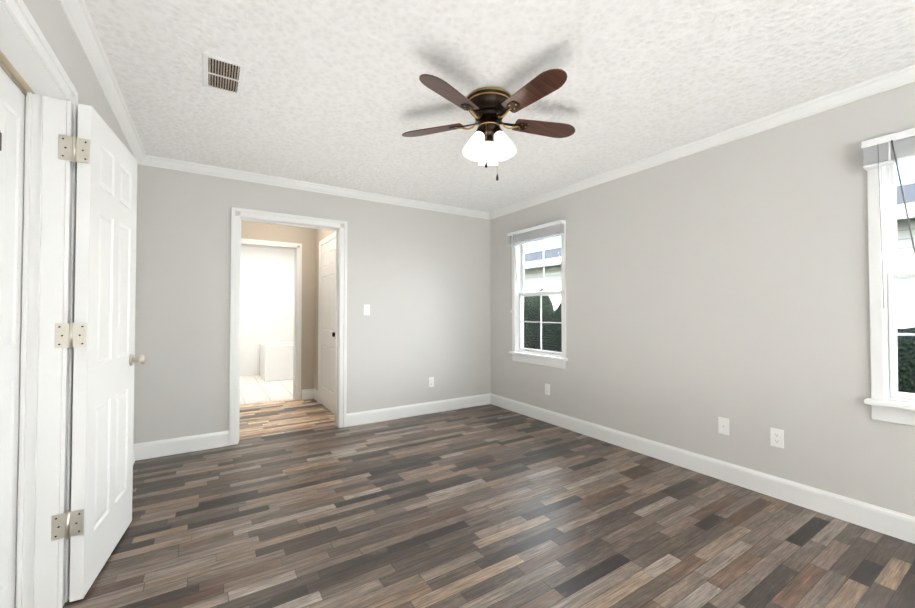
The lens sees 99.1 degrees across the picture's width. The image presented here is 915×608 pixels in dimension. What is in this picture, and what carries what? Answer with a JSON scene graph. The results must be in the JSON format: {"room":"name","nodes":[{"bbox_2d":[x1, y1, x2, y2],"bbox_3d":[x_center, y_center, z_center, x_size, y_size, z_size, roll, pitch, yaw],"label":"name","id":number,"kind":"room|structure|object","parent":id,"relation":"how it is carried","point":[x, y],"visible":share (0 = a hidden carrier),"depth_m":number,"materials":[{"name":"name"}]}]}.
{"room":"empty bedroom","nodes":[
{"label":"empty bedroom","id":0,"kind":"room"},
{"bbox_2d":[23,0,137,443],"bbox_3d":[-1.101,-0.020,0.648,0.170,2.440,6.000,1,-1,-32],"label":"wall","id":1,"kind":"structure","parent":0,"point":[51,20],"depth_m":1.64,"materials":[{"name":"grey paint"}]},
{"bbox_2d":[0,60,25,607],"bbox_3d":[-1.438,0.177,1.118,0.065,2.024,0.916,1,-1,-32],"label":"bifold door","id":2,"kind":"structure","parent":1,"relation":"in","point":[12,108],"depth_m":1.43,"materials":[{"name":"white wood"}]},
{"bbox_2d":[0,0,77,607],"bbox_3d":[-1.404,0.152,1.139,0.190,2.115,1.060,1,-1,-32],"label":"door frame","id":3,"kind":"structure","parent":1,"relation":"attached to","point":[30,61],"depth_m":1.53,"materials":[{"name":"white wood"}]},
{"bbox_2d":[51,103,145,601],"bbox_3d":[-1.690,0.193,1.893,0.221,2.030,0.681,1,-1,-32],"label":"door","id":4,"kind":"structure","parent":1,"relation":"in","point":[98,335],"depth_m":1.74,"materials":[{"name":"white wood"}]},
{"bbox_2d":[58,0,149,164],"bbox_3d":[-1.004,-1.204,0.731,0.060,0.068,5.760,1,-1,-32],"label":"crown molding","id":5,"kind":"structure","parent":1,"relation":"attached to","point":[78,16],"depth_m":1.95,"materials":[{"name":"white wood"}]},
{"bbox_2d":[133,443,136,463],"bbox_3d":[-2.097,1.165,2.361,0.014,0.132,1.765,1,-1,-32],"label":"baseboard","id":6,"kind":"structure","parent":1,"relation":"attached to","point":[134,445],"depth_m":3.09,"materials":[{"name":"white wood"}]},
{"bbox_2d":[240,246,293,375],"bbox_3d":[-3.741,0.101,7.360,2.190,2.440,0.120,1,-1,-32],"label":"wall","id":7,"kind":"structure","parent":0,"point":[267,294],"depth_m":7.34,"materials":[{"name":"white paint"}]},
{"bbox_2d":[241,221,314,399],"bbox_3d":[-2.087,0.065,5.331,3.040,2.440,0.120,1,-1,-32],"label":"wall","id":8,"kind":"structure","parent":0,"point":[304,237],"depth_m":5.28,"materials":[{"name":"beige paint"}]},
{"bbox_2d":[241,238,301,399],"bbox_3d":[-2.474,0.232,5.071,0.820,2.095,0.138,1,-1,-32],"label":"door frame","id":9,"kind":"structure","parent":8,"relation":"attached to","point":[297,305],"depth_m":5.22,"materials":[{"name":"white wood"}]},
{"bbox_2d":[292,286,293,340],"bbox_3d":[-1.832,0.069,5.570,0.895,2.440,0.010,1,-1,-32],"label":"wall","id":10,"kind":"structure","parent":0,"point":[292,286],"depth_m":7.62,"materials":[{"name":"white paint"}]},
{"bbox_2d":[134,164,490,443],"bbox_3d":[-1.108,0.043,4.129,3.560,2.440,0.120,1,-1,-32],"label":"wall","id":11,"kind":"structure","parent":0,"point":[418,280],"depth_m":4.02,"materials":[{"name":"grey paint"}]},
{"bbox_2d":[137,430,228,459],"bbox_3d":[-2.284,1.182,3.280,0.625,0.132,0.014,1,-1,-32],"label":"baseboard","id":12,"kind":"structure","parent":11,"relation":"attached to","point":[152,449],"depth_m":3.26,"materials":[{"name":"white wood"}]},
{"bbox_2d":[229,207,346,445],"bbox_3d":[-1.618,0.200,3.801,1.040,2.115,0.156,1,-1,-32],"label":"door frame","id":13,"kind":"structure","parent":11,"relation":"attached to","point":[250,215],"depth_m":3.74,"materials":[{"name":"white wood"}]},
{"bbox_2d":[146,156,489,219],"bbox_3d":[-1.055,-1.144,4.077,3.390,0.068,0.060,1,-1,-32],"label":"crown molding","id":14,"kind":"structure","parent":11,"relation":"attached to","point":[160,162],"depth_m":3.78,"materials":[{"name":"white wood"}]},
{"bbox_2d":[364,305,369,314],"bbox_3d":[-0.961,0.063,4.140,0.070,0.115,0.019,1,-1,-32],"label":"light switch","id":15,"kind":"object","parent":11,"relation":"attached to","point":[366,309],"visible":1,"depth_m":4.14,"materials":[{"name":"plastic"}]},
{"bbox_2d":[346,394,488,426],"bbox_3d":[-0.365,1.204,4.502,1.845,0.132,0.014,1,-1,-32],"label":"baseboard","id":16,"kind":"structure","parent":11,"relation":"attached to","point":[378,415],"depth_m":4.41,"materials":[{"name":"white wood"}]},
{"bbox_2d":[429,377,433,386],"bbox_3d":[-0.306,0.911,4.548,0.070,0.115,0.008,1,-1,-32],"label":"electrical outlet","id":17,"kind":"object","parent":11,"relation":"attached to","point":[431,381],"visible":1,"depth_m":4.55,"materials":[{"name":"plastic"}]},
{"bbox_2d":[314,229,335,390],"bbox_3d":[-1.521,0.055,4.778,0.120,2.440,1.420,1,-1,-32],"label":"wall","id":18,"kind":"structure","parent":0,"point":[321,234],"depth_m":5.24,"materials":[{"name":"beige paint"}]},
{"bbox_2d":[309,389,317,401],"bbox_3d":[-1.899,1.216,5.202,0.040,0.132,0.265,1,-1,-32],"label":"baseboard","id":19,"kind":"structure","parent":18,"relation":"attached to","point":[313,393],"depth_m":5.28,"materials":[{"name":"white wood"}]},
{"bbox_2d":[318,232,335,402],"bbox_3d":[-1.524,0.227,4.762,0.138,2.095,0.890,1,-1,-32],"label":"door frame","id":20,"kind":"structure","parent":18,"relation":"attached to","point":[332,236],"depth_m":5.06,"materials":[{"name":"white wood"}]},
{"bbox_2d":[320,238,335,414],"bbox_3d":[-1.568,0.256,4.733,0.063,2.020,0.752,1,-1,-32],"label":"hall door","id":21,"kind":"structure","parent":18,"relation":"in","point":[327,342],"depth_m":4.73,"materials":[{"name":"white wood"}]},
{"bbox_2d":[63,375,914,607],"bbox_3d":[-0.661,1.299,3.359,3.850,0.100,10.140,1,-1,-32],"label":"floor","id":22,"kind":"structure","parent":0,"point":[488,506],"depth_m":2.12,"materials":[{"name":"brown wood"}]},
{"bbox_2d":[259,341,293,381],"bbox_3d":[-3.006,0.948,7.213,1.088,0.741,0.868,1,-1,-32],"label":"bathtub","id":23,"kind":"object","parent":22,"relation":"on","point":[276,361],"visible":0.4,"depth_m":6.70,"materials":[{"name":"ceramic"}]},
{"bbox_2d":[84,0,914,212],"bbox_3d":[-1.096,-1.245,3.128,4.880,0.100,10.140,1,-1,-32],"label":"ceiling","id":24,"kind":"structure","parent":0,"point":[336,93],"depth_m":2.06,"materials":[{"name":"white paint"}]},
{"bbox_2d":[202,52,245,95],"bbox_3d":[-1.242,-1.210,2.073,0.185,0.010,0.335,1,-1,-32],"label":"ceiling vent","id":25,"kind":"object","parent":24,"relation":"in","point":[223,75],"visible":1,"depth_m":2.05,"materials":[{"name":"white metal"}]},
{"bbox_2d":[402,69,574,180],"bbox_3d":[0.214,-0.961,2.265,1.092,0.500,1.050,1,-1,-32],"label":"ceiling fan","id":26,"kind":"object","parent":24,"relation":"attached to","point":[489,142],"visible":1,"depth_m":2.22,"materials":[{"name":"brown wood"}]},
{"bbox_2d":[490,82,914,516],"bbox_3d":[2.024,0.016,2.638,0.120,2.440,6.000,1,-1,-32],"label":"wall","id":27,"kind":"structure","parent":0,"point":[706,289],"depth_m":2.68,"materials":[{"name":"grey paint"}]},
{"bbox_2d":[507,220,567,368],"bbox_3d":[0.908,-0.091,4.332,0.244,1.516,0.862,1,-1,-32],"label":"window","id":28,"kind":"structure","parent":27,"relation":"in","point":[517,242],"depth_m":4.37,"materials":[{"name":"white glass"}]},
{"bbox_2d":[545,384,549,394],"bbox_3d":[0.962,0.914,4.171,0.008,0.115,0.070,1,-1,-32],"label":"electrical outlet","id":29,"kind":"object","parent":27,"relation":"attached to","point":[547,389],"visible":1,"depth_m":4.17,"materials":[{"name":"plastic"}]},
{"bbox_2d":[489,393,914,543],"bbox_3d":[1.967,1.169,2.581,0.014,0.132,5.760,1,-1,-32],"label":"baseboard","id":30,"kind":"structure","parent":27,"relation":"attached to","point":[898,525],"depth_m":2.62,"materials":[{"name":"white wood"}]},
{"bbox_2d":[490,64,914,219],"bbox_3d":[1.948,-1.171,2.611,0.060,0.068,5.760,1,-1,-32],"label":"crown molding","id":31,"kind":"structure","parent":27,"relation":"attached to","point":[904,76],"depth_m":2.62,"materials":[{"name":"white wood"}]},
{"bbox_2d":[718,417,728,434],"bbox_3d":[1.869,0.858,2.741,0.014,0.115,0.070,1,-1,-32],"label":"electrical outlet","id":32,"kind":"object","parent":27,"relation":"attached to","point":[723,425],"visible":1,"depth_m":2.74,"materials":[{"name":"plastic"}]},
{"bbox_2d":[770,428,783,448],"bbox_3d":[2.035,0.854,2.486,0.008,0.115,0.070,1,-1,-32],"label":"electrical outlet","id":33,"kind":"object","parent":27,"relation":"attached to","point":[776,437],"visible":1,"depth_m":2.48,"materials":[{"name":"plastic"}]},
{"bbox_2d":[861,128,914,425],"bbox_3d":[2.504,-0.137,1.827,0.244,1.516,0.832,1,-1,-32],"label":"window","id":34,"kind":"structure","parent":27,"relation":"in","point":[887,401],"depth_m":2.10,"materials":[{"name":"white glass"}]},
{"label":"outside","id":35,"kind":"structure","parent":0,"visible":0},
{"bbox_3d":[12.420,1.760,10.913,26.300,0.050,34.000,1,-1,-32],"label":"lawn","id":36,"kind":"structure","parent":35,"visible":0},
{"bbox_2d":[524,288,914,393],"bbox_3d":[2.854,0.631,4.221,1.784,1.959,12.274,1,-1,-32],"label":"hedge","id":37,"kind":"object","parent":36,"relation":"on","point":[908,343],"depth_m":5.98,"materials":[{"name":"green plant"}]},
{"bbox_2d":[525,183,914,328],"bbox_3d":[9.178,-0.373,7.701,7.920,4.100,29.000,1,-1,-32],"label":"house","id":38,"kind":"structure","parent":36,"relation":"on","point":[904,249],"depth_m":5.63,"materials":[{"name":"white"}]}
]}

